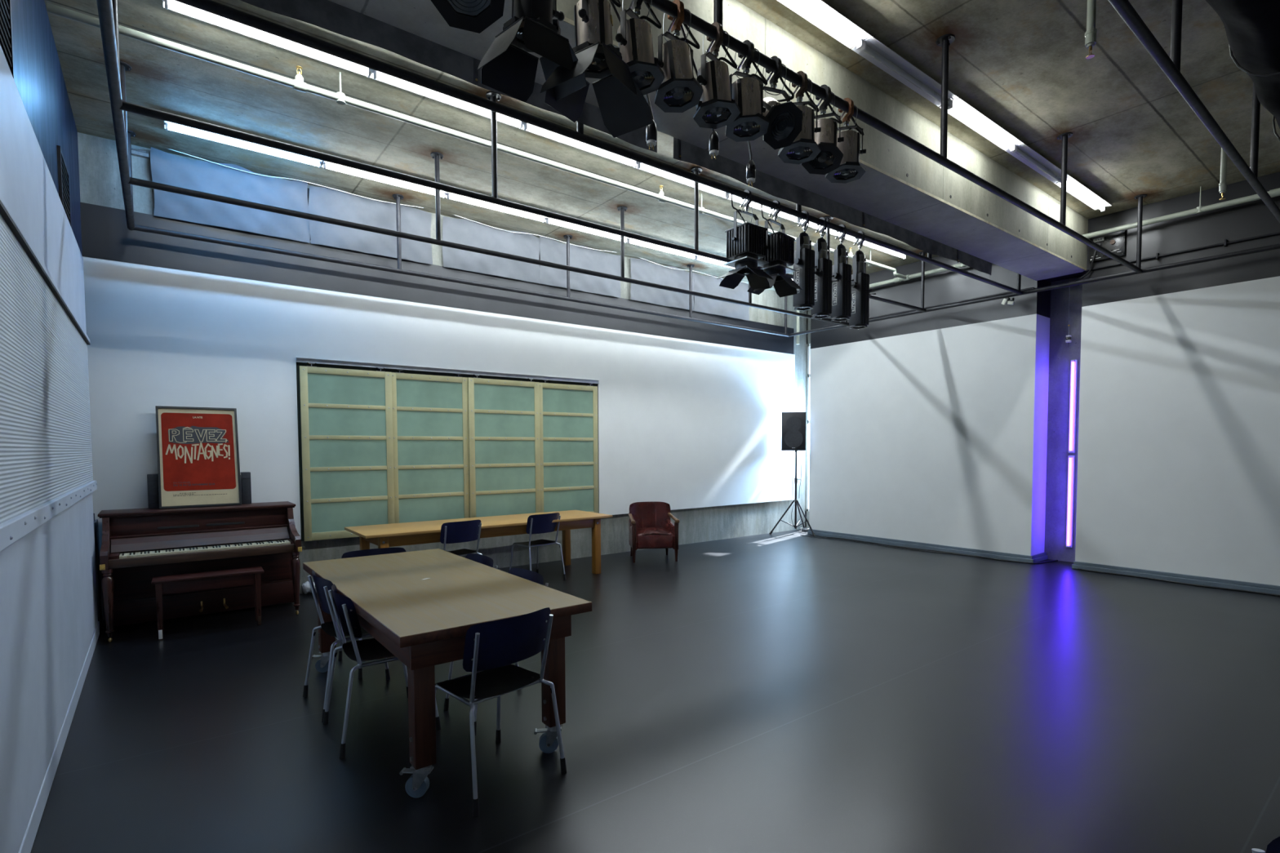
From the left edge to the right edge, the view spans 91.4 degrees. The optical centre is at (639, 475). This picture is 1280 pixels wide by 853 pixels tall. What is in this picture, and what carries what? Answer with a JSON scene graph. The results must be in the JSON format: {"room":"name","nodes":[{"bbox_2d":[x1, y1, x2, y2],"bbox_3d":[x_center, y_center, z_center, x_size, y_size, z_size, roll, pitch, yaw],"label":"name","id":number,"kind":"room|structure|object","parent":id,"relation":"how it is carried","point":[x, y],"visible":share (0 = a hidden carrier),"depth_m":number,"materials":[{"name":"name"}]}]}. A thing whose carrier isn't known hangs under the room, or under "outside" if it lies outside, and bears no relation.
{"room":"theater rehearsal studio","nodes":[
{"label":"theater rehearsal studio","id":0,"kind":"room"},
{"bbox_2d":[0,0,97,852],"bbox_3d":[-1.836,-0.702,1.335,0.345,4.500,11.600,-2,3,-38],"label":"wall","id":1,"kind":"structure","parent":0,"point":[49,613],"depth_m":3.10,"materials":[{"name":"paint"}]},
{"bbox_2d":[0,0,14,80],"bbox_3d":[-2.733,-2.002,2.656,0.022,0.450,0.570,-2,3,-38],"label":"air vent","id":2,"kind":"object","parent":1,"relation":"in","point":[6,20],"visible":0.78,"depth_m":2.81,"materials":[{"name":"metal"}]},
{"bbox_2d":[0,193,90,345],"bbox_3d":[-1.475,-0.963,1.110,0.058,0.015,10.820,-2,3,-38],"label":"trim","id":3,"kind":"structure","parent":1,"relation":"attached to","point":[4,213],"depth_m":3.04,"materials":[{"name":"metal"}]},
{"bbox_2d":[0,480,97,551],"bbox_3d":[-1.475,0.257,1.172,0.060,0.080,10.840,-2,3,-38],"label":"trim","id":4,"kind":"structure","parent":1,"relation":"attached to","point":[15,527],"depth_m":2.78,"materials":[{"name":"metal"}]},
{"bbox_2d":[18,621,99,852],"bbox_3d":[-1.449,1.498,1.186,0.043,0.115,10.750,-2,3,-38],"label":"baseboard","id":5,"kind":"structure","parent":1,"relation":"attached to","point":[28,839],"depth_m":3.09,"materials":[{"name":"paint"}]},
{"bbox_2d":[56,145,71,226],"bbox_3d":[-4.209,-2.080,4.566,0.022,0.450,0.540,-2,3,-38],"label":"air vent","id":6,"kind":"object","parent":1,"relation":"in","point":[63,172],"visible":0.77,"depth_m":4.52,"materials":[{"name":"metal"}]},
{"bbox_2d":[77,132,806,619],"bbox_3d":[-1.018,-1.045,9.062,11.090,4.500,0.253,-2,3,-38],"label":"wall","id":7,"kind":"structure","parent":0,"point":[682,424],"depth_m":7.44,"materials":[{"name":"white paint"}]},
{"bbox_2d":[131,147,149,159],"bbox_3d":[-4.777,-3.067,5.923,0.190,0.048,0.062,-2,3,-38],"label":"bracket","id":8,"kind":"object","parent":7,"relation":"attached to","point":[133,153],"visible":0.65,"depth_m":5.93,"materials":[{"name":"metal"}]},
{"bbox_2d":[296,356,599,383],"bbox_3d":[-2.174,-1.321,7.995,3.950,0.056,0.050,-2,3,-38],"label":"track","id":9,"kind":"object","parent":7,"relation":"attached to","point":[299,359],"visible":1,"depth_m":7.72,"materials":[{"name":"metal"}]},
{"bbox_2d":[299,361,395,541],"bbox_3d":[-3.317,-0.276,7.128,0.965,1.968,0.028,-2,3,-38],"label":"screen","id":10,"kind":"object","parent":9,"relation":"hanging from","point":[346,415],"visible":0.92,"depth_m":7.10,"materials":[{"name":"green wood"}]},
{"bbox_2d":[391,368,470,523],"bbox_3d":[-2.580,-0.305,7.729,0.965,1.968,0.028,-2,3,-38],"label":"screen","id":11,"kind":"object","parent":9,"relation":"hanging from","point":[430,413],"visible":0.82,"depth_m":7.72,"materials":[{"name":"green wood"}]},
{"bbox_2d":[467,373,540,517],"bbox_3d":[-1.785,-0.334,8.309,1.015,1.968,0.028,-2,3,-38],"label":"screen","id":12,"kind":"object","parent":9,"relation":"hanging from","point":[504,448],"visible":0.85,"depth_m":8.29,"materials":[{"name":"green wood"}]},
{"bbox_2d":[539,379,598,513],"bbox_3d":[-1.017,-0.365,8.934,0.985,1.968,0.028,-2,3,-38],"label":"screen","id":13,"kind":"object","parent":9,"relation":"hanging from","point":[568,413],"visible":0.79,"depth_m":8.93,"materials":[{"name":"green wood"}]},
{"bbox_2d":[30,528,1279,852],"bbox_3d":[2.424,1.433,4.965,11.390,0.120,12.000,-2,3,-38],"label":"floor","id":14,"kind":"structure","parent":0,"point":[788,691],"depth_m":3.58,"materials":[{"name":"concrete"}]},
{"bbox_2d":[93,519,102,630],"bbox_3d":[-4.931,0.890,5.684,0.018,0.960,0.360,-2,3,-38],"label":"leaning board","id":15,"kind":"object","parent":14,"relation":"on","point":[95,522],"visible":0.76,"depth_m":5.62,"materials":[{"name":"wood"}]},
{"bbox_2d":[97,501,302,642],"bbox_3d":[-4.115,0.834,5.929,1.530,1.046,0.885,-2,3,-38],"label":"piano","id":16,"kind":"object","parent":14,"relation":"on","point":[139,545],"visible":1,"depth_m":5.85,"materials":[{"name":"brown wood"}]},
{"bbox_2d":[155,405,241,509],"bbox_3d":[-4.325,-0.189,6.134,0.655,0.978,0.258,-2,3,-38],"label":"framed poster","id":17,"kind":"object","parent":16,"relation":"on","point":[198,465],"visible":1,"depth_m":6.12,"materials":[{"name":"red paper"}]},
{"bbox_2d":[173,492,225,496],"bbox_3d":[-4.275,0.176,6.079,0.430,0.028,0.001,-2,-11,-38],"label":"print","id":18,"kind":"object","parent":17,"relation":"attached to","point":[194,492],"depth_m":6.03},
{"bbox_2d":[146,471,251,508],"bbox_3d":[-4.357,0.137,6.204,0.835,0.325,0.140,-2,3,-38],"label":"speaker","id":19,"kind":"object","parent":16,"relation":"on","point":[245,477],"visible":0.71,"depth_m":5.95},
{"bbox_2d":[110,524,288,538],"bbox_3d":[-4.129,0.524,5.931,1.390,0.017,0.085,-2,3,-38],"label":"shelf","id":20,"kind":"object","parent":16,"relation":"attached to","point":[240,528],"depth_m":5.88,"materials":[{"name":"brown wood"}]},
{"bbox_2d":[151,566,263,639],"bbox_3d":[-3.829,1.121,5.572,0.810,0.502,0.250,-2,3,-36],"label":"piano bench","id":21,"kind":"object","parent":14,"relation":"on","point":[174,584],"visible":1,"depth_m":5.48,"materials":[{"name":"brown wood"}]},
{"bbox_2d":[301,581,316,595],"bbox_3d":[-3.569,1.234,6.970,0.360,0.148,0.149,-2,3,-38],"label":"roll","id":22,"kind":"object","parent":14,"relation":"on","point":[305,587],"visible":0.3,"depth_m":6.85,"materials":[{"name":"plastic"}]},
{"bbox_2d":[302,570,408,722],"bbox_3d":[-1.819,1.019,4.009,0.541,0.830,0.523,-2,3,-40],"label":"chair","id":23,"kind":"object","parent":14,"relation":"on","point":[322,586],"visible":0.62,"depth_m":3.86,"materials":[{"name":"blue plastic"}]},
{"bbox_2d":[337,547,405,679],"bbox_3d":[-1.930,0.990,4.667,0.523,0.830,0.541,-2,3,-36],"label":"chair","id":24,"kind":"object","parent":14,"relation":"on","point":[384,550],"visible":0.16,"depth_m":4.80,"materials":[{"name":"blue plastic"}]},
{"bbox_2d":[323,584,441,759],"bbox_3d":[-1.483,1.036,3.575,0.541,0.830,0.523,-2,3,-36],"label":"chair","id":25,"kind":"object","parent":14,"relation":"on","point":[366,650],"visible":0.77,"depth_m":3.42,"materials":[{"name":"blue plastic"}]},
{"bbox_2d":[302,548,591,798],"bbox_3d":[-1.334,1.040,3.904,0.988,0.791,2.270,-2,3,-38],"label":"table","id":26,"kind":"object","parent":14,"relation":"on","point":[424,624],"visible":0.91,"depth_m":3.27,"materials":[{"name":"wood"}]},
{"bbox_2d":[440,520,482,556],"bbox_3d":[-2.043,0.894,6.867,0.523,0.830,0.541,-3,4,-45],"label":"chair","id":27,"kind":"object","parent":14,"relation":"on","point":[454,532],"visible":0.58,"depth_m":6.71,"materials":[{"name":"blue plastic"}]},
{"bbox_2d":[344,510,612,574],"bbox_3d":[-1.809,0.908,7.489,3.000,0.742,0.890,-2,3,-38],"label":"table","id":28,"kind":"object","parent":14,"relation":"on","point":[383,535],"visible":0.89,"depth_m":7.21,"materials":[{"name":"brown wood"}]},
{"bbox_2d":[465,553,497,568],"bbox_3d":[-1.293,1.001,4.364,0.541,0.830,0.523,-2,3,-39],"label":"chair","id":29,"kind":"object","parent":14,"relation":"on","point":[485,560],"visible":0.06,"depth_m":4.53,"materials":[{"name":"blue plastic"}]},
{"bbox_2d":[443,568,548,735],"bbox_3d":[-0.860,1.024,3.803,0.541,0.830,0.523,-2,3,-38],"label":"chair","id":30,"kind":"object","parent":14,"relation":"on","point":[528,575],"visible":0.02,"depth_m":3.85,"materials":[{"name":"blue plastic"}]},
{"bbox_2d":[435,607,566,817],"bbox_3d":[-0.733,1.056,3.062,0.541,0.830,0.523,2,3,43],"label":"chair","id":31,"kind":"object","parent":14,"relation":"on","point":[491,648],"visible":0.99,"depth_m":2.93,"materials":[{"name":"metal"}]},
{"bbox_2d":[509,512,566,580],"bbox_3d":[-1.270,0.859,7.583,0.541,0.830,0.523,2,4,44],"label":"chair","id":32,"kind":"object","parent":14,"relation":"on","point":[538,523],"visible":0.94,"depth_m":7.45,"materials":[{"name":"blue plastic"}]},
{"bbox_2d":[628,502,679,563],"bbox_3d":[0.176,0.804,9.052,0.688,0.804,0.639,-1,3,-8],"label":"armchair","id":33,"kind":"object","parent":14,"relation":"on","point":[651,526],"visible":1,"depth_m":9.00,"materials":[{"name":"leather"}]},
{"bbox_2d":[637,527,671,535],"bbox_3d":[0.178,0.791,9.034,0.517,0.065,0.572,-1,3,-8],"label":"seat cushion","id":34,"kind":"object","parent":33,"relation":"on","point":[641,531],"depth_m":8.86,"materials":[{"name":"leather"}]},
{"bbox_2d":[768,452,815,536],"bbox_3d":[2.978,0.316,11.531,0.950,1.551,0.737,-2,3,-38],"label":"speaker stand","id":35,"kind":"object","parent":14,"relation":"on","point":[797,503],"visible":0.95,"depth_m":11.55,"materials":[{"name":"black metal"}]},
{"bbox_2d":[781,411,805,452],"bbox_3d":[2.823,-0.798,11.496,0.430,0.730,0.356,0,3,12],"label":"loudspeaker","id":36,"kind":"object","parent":35,"relation":"on","point":[793,424],"visible":1,"depth_m":11.32,"materials":[{"name":"plastic"}]},
{"bbox_2d":[800,534,976,556],"bbox_3d":[3.922,1.133,10.151,0.141,0.011,3.205,-2,3,-40],"label":"cable","id":37,"kind":"object","parent":14,"relation":"on","point":[800,535],"visible":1,"depth_m":9.94,"materials":[{"name":"rubber"}]},
{"bbox_2d":[809,533,1057,564],"bbox_3d":[4.301,1.139,9.900,3.843,0.017,0.492,2,4,45],"label":"cable","id":38,"kind":"object","parent":14,"relation":"on","point":[810,534],"visible":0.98,"depth_m":9.49,"materials":[{"name":"rubber"}]},
{"bbox_2d":[1077,568,1279,596],"bbox_3d":[6.304,1.247,7.284,0.386,0.016,2.521,-1,3,-25],"label":"cable","id":39,"kind":"object","parent":14,"relation":"on","point":[1077,568],"visible":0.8,"depth_m":7.25,"materials":[{"name":"rubber"}]},
{"bbox_2d":[1251,836,1279,852],"bbox_3d":[1.444,1.135,1.044,0.523,0.830,0.541,0,3,0],"label":"chair","id":40,"kind":"object","parent":14,"relation":"on","point":[1273,846],"visible":1,"depth_m":1.23,"materials":[{"name":"blue plastic"}]},
{"bbox_2d":[44,0,1279,290],"bbox_3d":[2.404,-3.222,4.760,11.390,0.200,12.000,-2,3,-38],"label":"ceiling","id":41,"kind":"structure","parent":0,"point":[1023,64],"depth_m":5.37,"materials":[{"name":"concrete"}]},
{"bbox_2d":[163,120,322,168],"bbox_3d":[-3.670,-3.099,5.850,1.255,0.092,0.170,-2,3,-38],"label":"tube light","id":42,"kind":"object","parent":41,"relation":"attached to","point":[167,125],"visible":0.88,"depth_m":5.79,"materials":[{"name":"white"}]},
{"bbox_2d":[162,0,371,77],"bbox_3d":[-2.526,-3.037,4.335,1.255,0.092,0.170,-2,3,-38],"label":"tube light","id":43,"kind":"object","parent":41,"relation":"attached to","point":[173,5],"visible":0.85,"depth_m":4.29,"materials":[{"name":"white"}]},
{"bbox_2d":[150,146,432,264],"bbox_3d":[-3.592,-2.865,6.780,2.700,0.659,0.059,-2,3,-38],"label":"curtain","id":44,"kind":"object","parent":41,"relation":"hanging from","point":[227,180],"depth_m":6.63,"materials":[{"name":"grey fabric"}]},
{"bbox_2d":[321,160,448,198],"bbox_3d":[-2.671,-3.137,6.620,1.255,0.092,0.170,-2,3,-38],"label":"tube light","id":45,"kind":"object","parent":41,"relation":"attached to","point":[327,165],"visible":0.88,"depth_m":6.56,"materials":[{"name":"white"}]},
{"bbox_2d":[369,69,523,128],"bbox_3d":[-1.526,-3.075,5.105,1.255,0.092,0.170,-2,3,-38],"label":"tube light","id":46,"kind":"object","parent":41,"relation":"attached to","point":[377,75],"visible":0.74,"depth_m":5.05,"materials":[{"name":"white"}]},
{"bbox_2d":[46,2,906,279],"bbox_3d":[0.277,-3.059,6.782,9.800,0.286,0.099,-2,3,-38],"label":"pipe","id":47,"kind":"object","parent":41,"relation":"attached to","point":[298,84],"visible":0.99,"depth_m":4.86,"materials":[{"name":"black metal"}]},
{"bbox_2d":[445,192,547,222],"bbox_3d":[-1.672,-3.175,7.390,1.255,0.092,0.170,-2,3,-38],"label":"tube light","id":48,"kind":"object","parent":41,"relation":"attached to","point":[449,195],"visible":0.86,"depth_m":7.34,"materials":[{"name":"white"}]},
{"bbox_2d":[442,214,621,297],"bbox_3d":[-1.348,-2.951,8.511,2.730,0.659,0.064,-2,3,-38],"label":"curtain","id":49,"kind":"object","parent":41,"relation":"hanging from","point":[464,231],"depth_m":8.38,"materials":[{"name":"grey fabric"}]},
{"bbox_2d":[520,121,637,168],"bbox_3d":[-0.527,-3.113,5.875,1.255,0.092,0.170,-2,3,-38],"label":"tube light","id":50,"kind":"object","parent":41,"relation":"attached to","point":[526,126],"visible":0.66,"depth_m":5.83,"materials":[{"name":"white"}]},
{"bbox_2d":[545,217,630,242],"bbox_3d":[-0.673,-3.213,8.161,1.255,0.092,0.170,-2,3,-38],"label":"tube light","id":51,"kind":"object","parent":41,"relation":"attached to","point":[550,220],"visible":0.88,"depth_m":8.10,"materials":[{"name":"white"}]},
{"bbox_2d":[626,238,697,259],"bbox_3d":[0.326,-3.251,8.931,1.255,0.092,0.170,-2,3,-38],"label":"tube light","id":52,"kind":"object","parent":41,"relation":"attached to","point":[632,241],"visible":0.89,"depth_m":8.89,"materials":[{"name":"white"}]},
{"bbox_2d":[632,161,726,198],"bbox_3d":[0.472,-3.151,6.645,1.255,0.092,0.170,-2,3,-38],"label":"tube light","id":53,"kind":"object","parent":41,"relation":"attached to","point":[640,166],"visible":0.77,"depth_m":6.59,"materials":[{"name":"white"}]},
{"bbox_2d":[96,0,1279,337],"bbox_3d":[1.634,-2.696,5.148,9.418,0.878,8.722,-2,3,-38],"label":"grid","id":54,"kind":"object","parent":41,"relation":"hanging from","point":[116,68],"visible":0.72,"depth_m":4.80,"materials":[{"name":"metal"}]},
{"bbox_2d":[431,0,504,33],"bbox_3d":[-0.643,-1.933,2.281,0.299,0.522,0.347,-2,3,-38],"label":"stage light","id":55,"kind":"object","parent":54,"relation":"hanging from","point":[473,15],"visible":1,"depth_m":2.31,"materials":[{"name":"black metal"}]},
{"bbox_2d":[477,0,586,102],"bbox_3d":[-0.460,-1.900,2.546,0.381,0.612,0.335,-3,3,-43],"label":"stage light","id":56,"kind":"object","parent":54,"relation":"hanging from","point":[508,67],"visible":1,"depth_m":2.50,"materials":[{"name":"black metal"}]},
{"bbox_2d":[540,0,657,149],"bbox_3d":[-0.163,-1.887,2.758,0.346,0.658,0.670,1,3,32],"label":"stage light","id":57,"kind":"object","parent":54,"relation":"hanging from","point":[624,108],"visible":0.95,"depth_m":2.71,"materials":[{"name":"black metal"}]},
{"bbox_2d":[615,0,664,95],"bbox_3d":[-0.016,-1.990,2.790,0.235,0.458,0.217,-1,3,-20],"label":"stage light","id":58,"kind":"object","parent":54,"relation":"hanging from","point":[633,37],"visible":0.84,"depth_m":2.74,"materials":[{"name":"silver metal"}]},
{"bbox_2d":[653,0,719,159],"bbox_3d":[0.256,-1.937,3.039,0.217,0.588,0.525,2,3,35],"label":"stage light","id":59,"kind":"object","parent":54,"relation":"hanging from","point":[679,91],"visible":0.89,"depth_m":2.90,"materials":[{"name":"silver metal"}]},
{"bbox_2d":[693,22,740,128],"bbox_3d":[0.370,-2.004,3.088,0.239,0.458,0.216,-1,3,-18],"label":"stage light","id":60,"kind":"object","parent":54,"relation":"hanging from","point":[715,104],"visible":0.97,"depth_m":3.05,"materials":[{"name":"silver metal"}]},
{"bbox_2d":[716,189,773,291],"bbox_3d":[0.843,-1.939,5.091,0.442,0.769,0.438,-2,3,-38],"label":"light","id":61,"kind":"object","parent":54,"relation":"hanging from","point":[746,242],"visible":0.98,"depth_m":5.05,"materials":[{"name":"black metal"}]},
{"bbox_2d":[724,40,768,186],"bbox_3d":[0.561,-1.912,3.256,0.314,0.658,0.249,-2,3,-38],"label":"stage light","id":62,"kind":"object","parent":54,"relation":"hanging from","point":[747,91],"visible":0.92,"depth_m":3.21,"materials":[{"name":"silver metal"}]},
{"bbox_2d":[747,200,802,297],"bbox_3d":[1.161,-1.947,5.334,0.417,0.778,0.460,-2,3,-38],"label":"light","id":63,"kind":"object","parent":54,"relation":"hanging from","point":[780,255],"visible":0.88,"depth_m":5.25,"materials":[{"name":"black metal"}]},
{"bbox_2d":[762,55,802,149],"bbox_3d":[0.723,-2.000,3.343,0.255,0.492,0.291,-2,3,-38],"label":"stage light","id":64,"kind":"object","parent":54,"relation":"hanging from","point":[785,119],"visible":0.8,"depth_m":3.32,"materials":[{"name":"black metal"}]},
{"bbox_2d":[777,71,821,164],"bbox_3d":[0.892,-2.025,3.492,0.233,0.457,0.233,-2,3,-38],"label":"stage light","id":65,"kind":"object","parent":54,"relation":"hanging from","point":[804,148],"visible":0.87,"depth_m":3.47,"materials":[{"name":"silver metal"}]},
{"bbox_2d":[792,210,822,311],"bbox_3d":[1.472,-1.916,5.543,0.211,0.859,0.201,-2,3,-38],"label":"spotlight","id":66,"kind":"object","parent":54,"relation":"hanging from","point":[804,256],"visible":0.97,"depth_m":5.51,"materials":[{"name":"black metal"}]},
{"bbox_2d":[801,84,844,174],"bbox_3d":[1.053,-2.020,3.618,0.253,0.479,0.253,-2,3,-38],"label":"stage light","id":67,"kind":"object","parent":54,"relation":"hanging from","point":[828,159],"visible":0.75,"depth_m":3.59,"materials":[{"name":"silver metal"}]},
{"bbox_2d":[810,217,839,319],"bbox_3d":[1.674,-1.904,5.700,0.211,0.899,0.201,-2,3,-38],"label":"spotlight","id":68,"kind":"object","parent":54,"relation":"hanging from","point":[822,308],"visible":0.88,"depth_m":5.67,"materials":[{"name":"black metal"}]},
{"bbox_2d":[830,224,857,321],"bbox_3d":[1.911,-1.918,5.883,0.211,0.889,0.201,-2,3,-38],"label":"spotlight","id":69,"kind":"object","parent":54,"relation":"hanging from","point":[841,269],"visible":0.99,"depth_m":5.85,"materials":[{"name":"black metal"}]},
{"bbox_2d":[825,97,866,183],"bbox_3d":[1.238,-2.040,3.765,0.230,0.454,0.233,-2,3,-38],"label":"stage light","id":70,"kind":"object","parent":54,"relation":"hanging from","point":[850,168],"visible":0.78,"depth_m":3.73,"materials":[{"name":"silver metal"}]},
{"bbox_2d":[848,231,875,329],"bbox_3d":[2.149,-1.907,6.067,0.211,0.929,0.201,-2,3,-38],"label":"spotlight","id":71,"kind":"object","parent":54,"relation":"hanging from","point":[860,309],"visible":0.99,"depth_m":6.04,"materials":[{"name":"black metal"}]},
{"bbox_2d":[630,257,749,320],"bbox_3d":[0.906,-3.037,10.249,2.635,0.659,0.062,-2,3,-38],"label":"curtain","id":72,"kind":"object","parent":41,"relation":"hanging from","point":[644,270],"depth_m":10.10,"materials":[{"name":"grey fabric"}]},
{"bbox_2d":[328,0,1088,280],"bbox_3d":[1.595,-2.809,5.175,9.990,0.655,0.580,-2,3,-38],"label":"ceiling beam","id":73,"kind":"structure","parent":41,"relation":"attached to","point":[877,194],"depth_m":5.25,"materials":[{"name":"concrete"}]},
{"bbox_2d":[240,0,657,152],"bbox_3d":[-1.174,-2.352,3.439,3.280,0.203,0.038,-2,3,-38],"label":"cloth","id":74,"kind":"object","parent":73,"relation":"attached to","point":[332,16],"visible":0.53,"depth_m":3.36,"materials":[{"name":"black fabric"}]},
{"bbox_2d":[673,137,991,275],"bbox_3d":[2.292,-2.484,6.110,5.165,0.203,0.038,-2,3,-38],"label":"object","id":75,"kind":"object","parent":73,"relation":"attached to","point":[684,151],"visible":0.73,"depth_m":5.59,"materials":[{"name":"metal"}]},
{"bbox_2d":[695,255,734,268],"bbox_3d":[1.325,-3.289,9.701,1.255,0.092,0.170,-2,3,-38],"label":"tube light","id":76,"kind":"object","parent":41,"relation":"attached to","point":[697,257],"visible":0.39,"depth_m":9.49,"materials":[{"name":"white"}]},
{"bbox_2d":[721,192,798,222],"bbox_3d":[1.471,-3.189,7.415,1.255,0.092,0.170,-2,3,-38],"label":"tube light","id":77,"kind":"object","parent":41,"relation":"attached to","point":[735,198],"visible":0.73,"depth_m":7.40,"materials":[{"name":"white"}]},
{"bbox_2d":[777,0,871,48],"bbox_3d":[1.063,-3.038,4.022,1.255,0.092,0.170,-2,3,-38],"label":"tube light","id":78,"kind":"object","parent":41,"relation":"attached to","point":[818,12],"visible":1,"depth_m":4.17,"materials":[{"name":"white"}]},
{"bbox_2d":[792,217,857,242],"bbox_3d":[2.470,-3.227,8.185,1.255,0.092,0.170,-2,3,-38],"label":"tube light","id":79,"kind":"object","parent":41,"relation":"attached to","point":[811,224],"visible":0.47,"depth_m":8.21,"materials":[{"name":"white"}]},
{"bbox_2d":[851,238,906,258],"bbox_3d":[3.469,-3.265,8.956,1.255,0.092,0.170,-2,3,-38],"label":"tube light","id":80,"kind":"object","parent":41,"relation":"attached to","point":[865,243],"visible":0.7,"depth_m":8.97,"materials":[{"name":"white"}]},
{"bbox_2d":[851,36,959,106],"bbox_3d":[2.061,-3.076,4.791,1.255,0.092,0.170,-2,3,-38],"label":"tube light","id":81,"kind":"object","parent":41,"relation":"attached to","point":[873,50],"visible":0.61,"depth_m":4.72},
{"bbox_2d":[939,97,1022,151],"bbox_3d":[3.058,-3.114,5.560,1.255,0.092,0.170,-2,3,-38],"label":"tube light","id":82,"kind":"object","parent":41,"relation":"attached to","point":[958,108],"visible":0.83,"depth_m":5.52,"materials":[{"name":"white"}]},
{"bbox_2d":[795,186,1279,344],"bbox_3d":[5.733,-2.761,7.716,0.080,1.010,9.381,-2,3,-38],"label":"pipe","id":83,"kind":"object","parent":41,"relation":"hanging from","point":[1276,192],"visible":0.54,"depth_m":7.34,"materials":[{"name":"metal"}]},
{"bbox_2d":[1004,143,1072,184],"bbox_3d":[4.056,-3.152,6.329,1.255,0.092,0.170,-2,3,-38],"label":"tube light","id":84,"kind":"object","parent":41,"relation":"attached to","point":[1024,153],"visible":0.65,"depth_m":6.26,"materials":[{"name":"metal"}]},
{"bbox_2d":[1055,177,1111,211],"bbox_3d":[5.053,-3.190,7.098,1.255,0.092,0.170,-2,3,-38],"label":"tube light","id":85,"kind":"object","parent":41,"relation":"attached to","point":[1074,188],"visible":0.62,"depth_m":7.08,"materials":[{"name":"white"}]},
{"bbox_2d":[1084,0,1097,58],"bbox_3d":[2.747,-2.819,3.802,0.060,0.524,0.060,-2,3,-38],"label":"sprinkler","id":86,"kind":"object","parent":41,"relation":"hanging from","point":[1091,33],"visible":1,"depth_m":3.79,"materials":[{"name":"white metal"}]},
{"bbox_2d":[1218,147,1226,199],"bbox_3d":[5.613,-2.928,6.011,0.060,0.524,0.060,-2,3,-38],"label":"sprinkler","id":87,"kind":"object","parent":41,"relation":"hanging from","point":[1223,184],"visible":0.94,"depth_m":6.00,"materials":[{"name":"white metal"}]},
{"bbox_2d":[1205,0,1279,142],"bbox_3d":[3.042,-2.649,3.051,9.500,0.800,0.486,-2,3,-38],"label":"drape","id":88,"kind":"object","parent":41,"relation":"hanging from","point":[1252,27],"visible":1,"depth_m":3.40,"materials":[{"name":"fabric"}]},
{"bbox_2d":[804,309,810,528],"bbox_3d":[3.537,-1.199,12.133,0.320,4.500,0.950,-2,3,-38],"label":"wall","id":89,"kind":"structure","parent":0,"point":[808,312],"depth_m":12.23,"materials":[{"name":"concrete"}]},
{"bbox_2d":[806,343,810,511],"bbox_3d":[3.435,-0.925,12.065,0.040,3.300,0.470,-2,3,-38],"label":"window","id":90,"kind":"structure","parent":89,"relation":"in","point":[809,344],"depth_m":12.22,"materials":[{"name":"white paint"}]},
{"bbox_2d":[808,171,1279,586],"bbox_3d":[6.775,-1.017,7.466,0.900,4.480,10.800,-2,3,-38],"label":"wall","id":91,"kind":"structure","parent":0,"point":[1179,451],"depth_m":7.96,"materials":[{"name":"white paint"}]},
{"bbox_2d":[807,528,1048,562],"bbox_3d":[4.443,1.087,10.201,0.521,0.095,3.760,-2,3,-38],"label":"baseboard","id":92,"kind":"structure","parent":91,"relation":"attached to","point":[998,555],"depth_m":9.62,"materials":[{"name":"paint"}]},
{"bbox_2d":[822,287,1034,327],"bbox_3d":[4.309,-2.602,9.809,0.026,0.026,3.380,-2,3,-38],"label":"conduit","id":93,"kind":"object","parent":91,"relation":"attached to","point":[1029,288],"visible":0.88,"depth_m":9.40,"materials":[{"name":"metal"}]},
{"bbox_2d":[1088,230,1126,262],"bbox_3d":[5.821,-2.889,7.792,0.100,0.360,0.370,-2,3,-38],"label":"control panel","id":94,"kind":"object","parent":91,"relation":"attached to","point":[1115,242],"visible":0.75,"depth_m":7.76,"materials":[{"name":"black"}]},
{"bbox_2d":[987,249,1097,297],"bbox_3d":[5.305,-2.674,8.276,1.244,0.474,0.066,2,3,43],"label":"cable","id":95,"kind":"object","parent":94,"relation":"hanging from","point":[1095,251],"visible":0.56,"depth_m":7.90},
{"bbox_2d":[1071,560,1279,595],"bbox_3d":[7.695,1.275,5.606,0.051,0.095,6.585,-2,3,-38],"label":"baseboard","id":96,"kind":"structure","parent":91,"relation":"attached to","point":[1194,580],"depth_m":7.30,"materials":[{"name":"paint"}]},
{"bbox_2d":[1083,231,1279,271],"bbox_3d":[7.049,-2.562,6.256,0.050,0.070,4.450,-2,3,-38],"label":"conduit","id":97,"kind":"object","parent":91,"relation":"attached to","point":[1226,242],"visible":1,"depth_m":7.15,"materials":[{"name":"metal"}]},
{"bbox_2d":[1044,276,1082,562],"bbox_3d":[6.090,-0.761,8.753,0.430,3.900,0.525,-2,3,-38],"label":"wall column","id":98,"kind":"structure","parent":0,"point":[1060,356],"depth_m":8.70,"materials":[{"name":"concrete"}]},
{"bbox_2d":[1066,455,1075,547],"bbox_3d":[5.922,0.357,8.609,0.078,1.270,0.070,-2,3,-38],"label":"tube light","id":99,"kind":"object","parent":98,"relation":"attached to","point":[1071,461],"visible":1,"depth_m":8.59,"materials":[{"name":"white"}]},
{"bbox_2d":[1068,359,1077,453],"bbox_3d":[5.917,-0.948,8.551,0.078,1.270,0.070,-2,3,-38],"label":"tube light","id":100,"kind":"object","parent":98,"relation":"attached to","point":[1073,368],"visible":1,"depth_m":8.54,"materials":[{"name":"white"}]},
{"bbox_2d":[1044,271,1082,281],"bbox_3d":[5.894,-3.001,8.510,0.900,0.600,0.525,-2,3,-38],"label":"lintel","id":101,"kind":"object","parent":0,"point":[1077,274],"visible":0.07,"depth_m":8.49,"materials":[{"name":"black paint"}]},
{"bbox_2d":[1065,281,1071,347],"bbox_3d":[5.850,-2.196,8.518,0.059,0.891,0.054,-2,3,-38],"label":"socket","id":102,"kind":"object","parent":101,"relation":"hanging from","point":[1068,337],"visible":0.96,"depth_m":8.52,"materials":[{"name":"metal"}]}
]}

